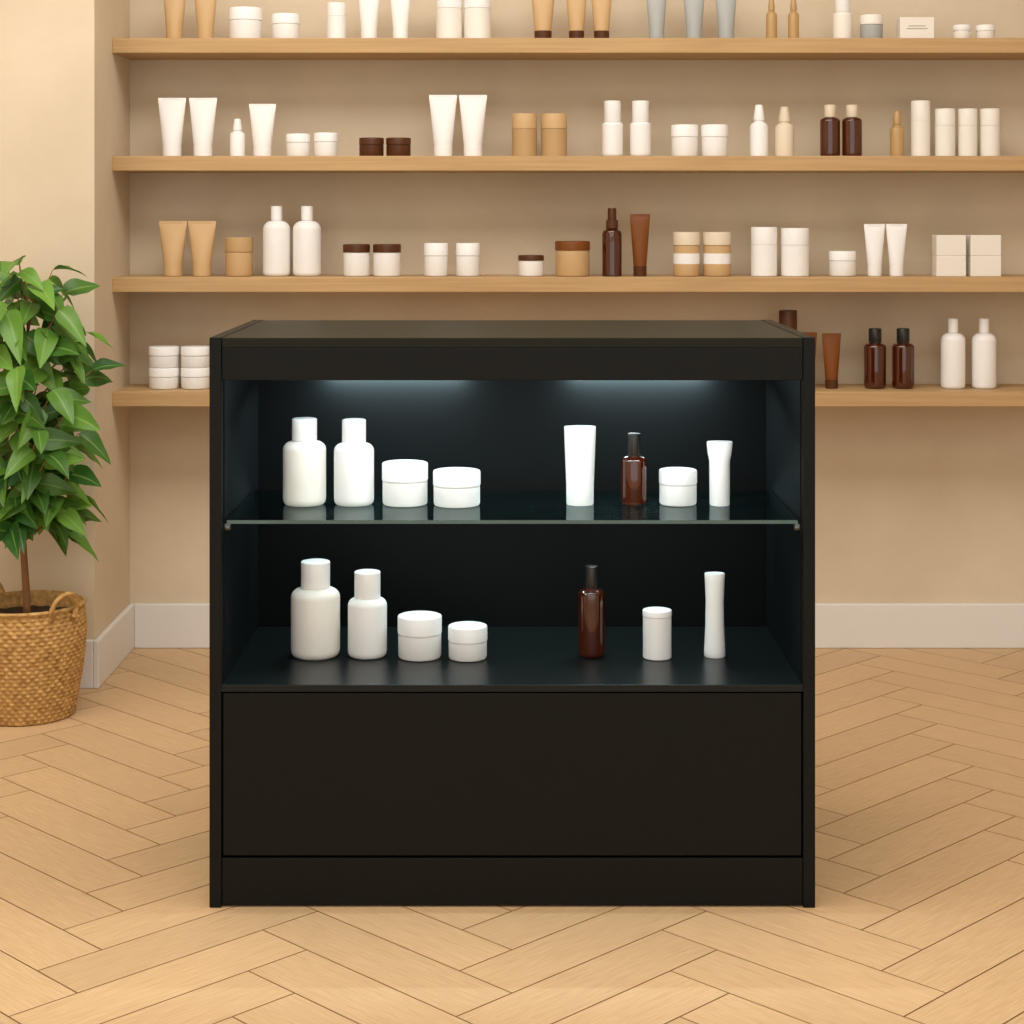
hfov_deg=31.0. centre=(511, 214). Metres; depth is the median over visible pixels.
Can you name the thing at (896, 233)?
tube
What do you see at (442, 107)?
tube
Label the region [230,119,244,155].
bottle
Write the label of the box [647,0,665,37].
tube
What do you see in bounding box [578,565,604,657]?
bottle
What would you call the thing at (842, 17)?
bottle
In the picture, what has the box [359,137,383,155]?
jar
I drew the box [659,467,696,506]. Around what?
jar
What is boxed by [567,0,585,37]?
tube
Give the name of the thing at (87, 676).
baseboard
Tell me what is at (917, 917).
floor
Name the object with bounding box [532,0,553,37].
tube
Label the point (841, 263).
jar
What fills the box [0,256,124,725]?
potted ficus
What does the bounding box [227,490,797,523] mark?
glass shelf
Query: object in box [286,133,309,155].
jar
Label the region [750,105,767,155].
bottle
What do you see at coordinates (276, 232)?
shampoo bottle
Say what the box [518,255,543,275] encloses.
jar
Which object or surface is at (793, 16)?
bottle
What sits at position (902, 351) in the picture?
bottle
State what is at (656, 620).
jar
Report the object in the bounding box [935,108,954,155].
cylinder
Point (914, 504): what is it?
wall
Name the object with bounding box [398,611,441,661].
jar
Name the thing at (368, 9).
tube
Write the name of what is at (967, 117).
cylinder
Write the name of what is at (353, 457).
lotion bottle
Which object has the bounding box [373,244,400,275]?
jar
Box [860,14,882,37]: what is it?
jar
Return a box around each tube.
[158,98,185,155]
[159,221,186,275]
[164,0,184,37]
[188,221,215,275]
[189,98,216,155]
[195,0,215,37]
[249,104,275,155]
[358,0,379,37]
[390,0,410,37]
[429,95,456,155]
[459,95,486,155]
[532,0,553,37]
[564,425,595,505]
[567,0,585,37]
[592,0,610,37]
[630,214,649,275]
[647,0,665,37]
[684,0,703,37]
[704,572,724,658]
[707,440,732,506]
[716,0,735,37]
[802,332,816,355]
[822,333,840,388]
[864,224,884,275]
[886,224,906,275]
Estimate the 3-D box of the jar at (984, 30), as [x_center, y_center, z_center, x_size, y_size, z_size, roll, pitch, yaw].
[1.232,-0.473,4.800,0.049,0.042,0.049,0,0,0]
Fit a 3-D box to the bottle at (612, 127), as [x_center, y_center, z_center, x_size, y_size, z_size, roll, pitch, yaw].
[0.262,-0.224,4.800,0.055,0.146,0.055,0,0,0]
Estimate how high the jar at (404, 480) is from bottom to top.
0.074 m
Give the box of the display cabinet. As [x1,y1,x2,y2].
[209,320,814,907]
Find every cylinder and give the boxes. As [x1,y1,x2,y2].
[327,2,345,37]
[436,0,461,37]
[464,0,490,37]
[512,113,536,155]
[541,113,566,155]
[751,227,776,275]
[779,310,796,329]
[781,228,808,275]
[911,100,929,155]
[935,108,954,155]
[958,108,976,155]
[980,108,999,155]
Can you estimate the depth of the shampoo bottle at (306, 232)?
4.77 m
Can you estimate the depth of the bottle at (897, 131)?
4.79 m
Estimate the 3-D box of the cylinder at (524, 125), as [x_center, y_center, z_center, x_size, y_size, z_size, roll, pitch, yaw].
[0.033,-0.207,4.800,0.065,0.112,0.065,0,0,0]
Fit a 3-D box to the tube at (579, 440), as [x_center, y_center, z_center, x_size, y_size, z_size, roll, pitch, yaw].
[0.120,0.443,3.265,0.050,0.138,0.049,0,0,39]
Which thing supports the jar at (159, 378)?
on the wall shelf at (131, 394)
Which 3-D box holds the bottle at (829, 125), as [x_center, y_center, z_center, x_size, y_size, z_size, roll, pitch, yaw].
[0.827,-0.219,4.800,0.052,0.135,0.052,0,0,0]
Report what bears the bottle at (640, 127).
on the wall shelf at (131, 164)
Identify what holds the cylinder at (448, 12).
on the wall shelf at (129, 48)
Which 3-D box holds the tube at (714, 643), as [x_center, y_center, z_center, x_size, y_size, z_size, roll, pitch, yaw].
[0.360,0.709,3.274,0.038,0.147,0.038,0,0,0]
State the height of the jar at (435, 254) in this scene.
0.086 m
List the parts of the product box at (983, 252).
lid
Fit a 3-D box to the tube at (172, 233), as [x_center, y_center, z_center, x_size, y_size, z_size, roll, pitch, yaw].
[-0.882,0.087,4.800,0.055,0.143,0.049,0,0,41]
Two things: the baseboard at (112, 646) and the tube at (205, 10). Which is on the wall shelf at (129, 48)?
the tube at (205, 10)
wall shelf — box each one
[112,38,1023,59]
[112,156,1023,172]
[112,275,1023,291]
[112,384,1023,405]
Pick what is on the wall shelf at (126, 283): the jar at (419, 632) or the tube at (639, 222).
the tube at (639, 222)
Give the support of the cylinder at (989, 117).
on the wall shelf at (131, 164)
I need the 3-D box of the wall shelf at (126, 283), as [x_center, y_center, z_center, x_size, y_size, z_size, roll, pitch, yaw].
[0.440,0.178,4.820,2.921,0.038,0.220,0,0,0]
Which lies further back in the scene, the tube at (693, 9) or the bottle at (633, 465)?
the tube at (693, 9)
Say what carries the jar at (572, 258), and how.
on the wall shelf at (126, 283)
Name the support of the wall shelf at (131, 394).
attached to the wall at (914, 504)
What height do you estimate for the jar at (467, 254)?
0.086 m
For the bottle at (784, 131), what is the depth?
4.78 m
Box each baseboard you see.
[80,640,93,688]
[93,603,134,688]
[134,603,1023,647]
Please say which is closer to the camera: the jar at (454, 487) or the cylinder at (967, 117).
the jar at (454, 487)
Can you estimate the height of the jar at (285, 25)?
0.070 m
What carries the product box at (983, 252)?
on the wall shelf at (126, 283)
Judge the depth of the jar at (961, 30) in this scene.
4.78 m
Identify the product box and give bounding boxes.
[896,17,933,37]
[932,235,965,275]
[966,235,1000,275]
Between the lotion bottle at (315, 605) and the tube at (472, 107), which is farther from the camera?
the tube at (472, 107)
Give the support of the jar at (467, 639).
on the display cabinet
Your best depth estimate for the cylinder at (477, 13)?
4.77 m
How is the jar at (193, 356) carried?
on the jar at (191, 378)
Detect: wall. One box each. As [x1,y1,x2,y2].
[0,0,129,639]
[130,0,1023,603]
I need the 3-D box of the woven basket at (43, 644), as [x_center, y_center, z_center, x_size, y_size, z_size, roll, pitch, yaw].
[-1.124,1.026,4.270,0.276,0.255,0.276,0,0,0]
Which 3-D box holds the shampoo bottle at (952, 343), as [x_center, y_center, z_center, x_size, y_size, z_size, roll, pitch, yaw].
[1.147,0.360,4.800,0.062,0.182,0.062,0,0,0]
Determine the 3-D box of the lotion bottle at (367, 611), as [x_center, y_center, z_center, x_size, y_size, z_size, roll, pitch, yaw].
[-0.257,0.707,3.275,0.069,0.151,0.069,0,0,0]
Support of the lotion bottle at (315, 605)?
on the display cabinet
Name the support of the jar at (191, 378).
on the wall shelf at (131, 394)
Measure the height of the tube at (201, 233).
0.143 m
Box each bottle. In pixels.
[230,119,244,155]
[263,206,289,275]
[283,417,325,506]
[291,558,339,660]
[293,206,320,275]
[334,418,373,506]
[348,569,386,659]
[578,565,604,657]
[602,100,622,155]
[602,208,621,275]
[621,433,646,505]
[630,100,650,155]
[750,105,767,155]
[766,0,776,37]
[775,107,793,155]
[788,0,798,37]
[820,105,839,155]
[833,0,851,37]
[842,105,861,155]
[864,328,885,388]
[890,111,903,155]
[892,328,913,388]
[941,318,964,388]
[972,318,995,388]
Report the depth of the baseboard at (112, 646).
4.66 m
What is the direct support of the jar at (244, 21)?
on the wall shelf at (129, 48)
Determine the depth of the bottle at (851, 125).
4.78 m
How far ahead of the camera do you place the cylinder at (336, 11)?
4.78 m
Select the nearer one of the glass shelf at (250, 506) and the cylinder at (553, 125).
the glass shelf at (250, 506)
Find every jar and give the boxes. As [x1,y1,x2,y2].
[149,345,178,367]
[149,367,178,388]
[181,345,208,367]
[181,367,208,388]
[225,237,252,275]
[229,6,261,37]
[272,13,299,37]
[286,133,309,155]
[314,132,337,155]
[343,244,369,275]
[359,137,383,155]
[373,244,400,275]
[382,459,427,506]
[386,137,410,155]
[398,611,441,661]
[424,243,447,275]
[433,467,480,507]
[448,621,486,661]
[456,243,479,275]
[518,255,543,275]
[555,241,589,276]
[643,607,671,660]
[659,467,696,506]
[671,124,697,155]
[673,232,699,275]
[701,124,727,155]
[703,232,730,275]
[829,251,855,275]
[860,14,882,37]
[953,24,970,37]
[976,24,994,37]
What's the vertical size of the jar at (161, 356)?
0.055 m
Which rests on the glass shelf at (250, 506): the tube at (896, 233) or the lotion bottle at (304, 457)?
the lotion bottle at (304, 457)
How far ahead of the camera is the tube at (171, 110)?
4.79 m
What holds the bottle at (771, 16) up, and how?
on the wall shelf at (129, 48)
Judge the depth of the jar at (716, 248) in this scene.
4.77 m
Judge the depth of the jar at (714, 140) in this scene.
4.77 m
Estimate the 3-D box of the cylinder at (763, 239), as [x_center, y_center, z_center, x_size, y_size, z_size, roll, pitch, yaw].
[0.656,0.095,4.800,0.068,0.128,0.068,0,0,0]
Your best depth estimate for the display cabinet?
3.08 m
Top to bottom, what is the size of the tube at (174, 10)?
0.156 m
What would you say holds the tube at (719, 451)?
on the glass shelf at (250, 506)
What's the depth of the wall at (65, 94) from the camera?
4.51 m
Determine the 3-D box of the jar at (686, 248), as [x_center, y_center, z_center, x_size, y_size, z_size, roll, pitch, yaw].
[0.454,0.102,4.800,0.070,0.114,0.070,0,0,0]
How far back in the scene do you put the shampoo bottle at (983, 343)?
4.78 m
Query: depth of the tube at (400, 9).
4.79 m
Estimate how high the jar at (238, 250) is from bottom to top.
0.102 m
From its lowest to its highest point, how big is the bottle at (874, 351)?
0.156 m
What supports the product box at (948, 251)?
on the wall shelf at (126, 283)
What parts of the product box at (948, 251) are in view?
lid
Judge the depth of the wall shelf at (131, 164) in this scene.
4.71 m
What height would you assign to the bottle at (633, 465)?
0.126 m
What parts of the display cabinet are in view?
panel, panel, panel, panel, header panel, panel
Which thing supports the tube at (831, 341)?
on the wall shelf at (131, 394)
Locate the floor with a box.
[0,648,1023,1023]
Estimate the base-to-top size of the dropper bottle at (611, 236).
0.177 m
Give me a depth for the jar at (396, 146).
4.77 m
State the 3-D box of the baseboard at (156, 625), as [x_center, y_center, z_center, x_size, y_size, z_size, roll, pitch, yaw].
[0.847,1.096,4.923,3.707,0.118,0.014,0,0,0]
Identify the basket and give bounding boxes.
[0,592,87,725]
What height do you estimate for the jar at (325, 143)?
0.062 m
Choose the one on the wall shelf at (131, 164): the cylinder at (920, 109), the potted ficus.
the cylinder at (920, 109)
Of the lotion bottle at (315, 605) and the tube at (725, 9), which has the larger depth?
the tube at (725, 9)
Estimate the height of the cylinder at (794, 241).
0.125 m
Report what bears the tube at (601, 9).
on the wall shelf at (129, 48)
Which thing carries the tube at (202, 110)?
on the wall shelf at (131, 164)
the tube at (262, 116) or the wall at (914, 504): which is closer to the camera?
the tube at (262, 116)
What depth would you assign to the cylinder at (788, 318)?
4.78 m
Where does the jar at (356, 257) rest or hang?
on the wall shelf at (126, 283)
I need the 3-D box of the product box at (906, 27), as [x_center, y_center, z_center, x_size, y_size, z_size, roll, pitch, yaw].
[1.048,-0.482,4.800,0.088,0.060,0.050,0,0,0]
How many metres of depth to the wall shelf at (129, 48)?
4.71 m
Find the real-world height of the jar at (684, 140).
0.083 m
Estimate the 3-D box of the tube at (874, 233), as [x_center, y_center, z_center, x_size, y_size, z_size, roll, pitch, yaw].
[0.943,0.091,4.800,0.041,0.135,0.037,0,0,41]

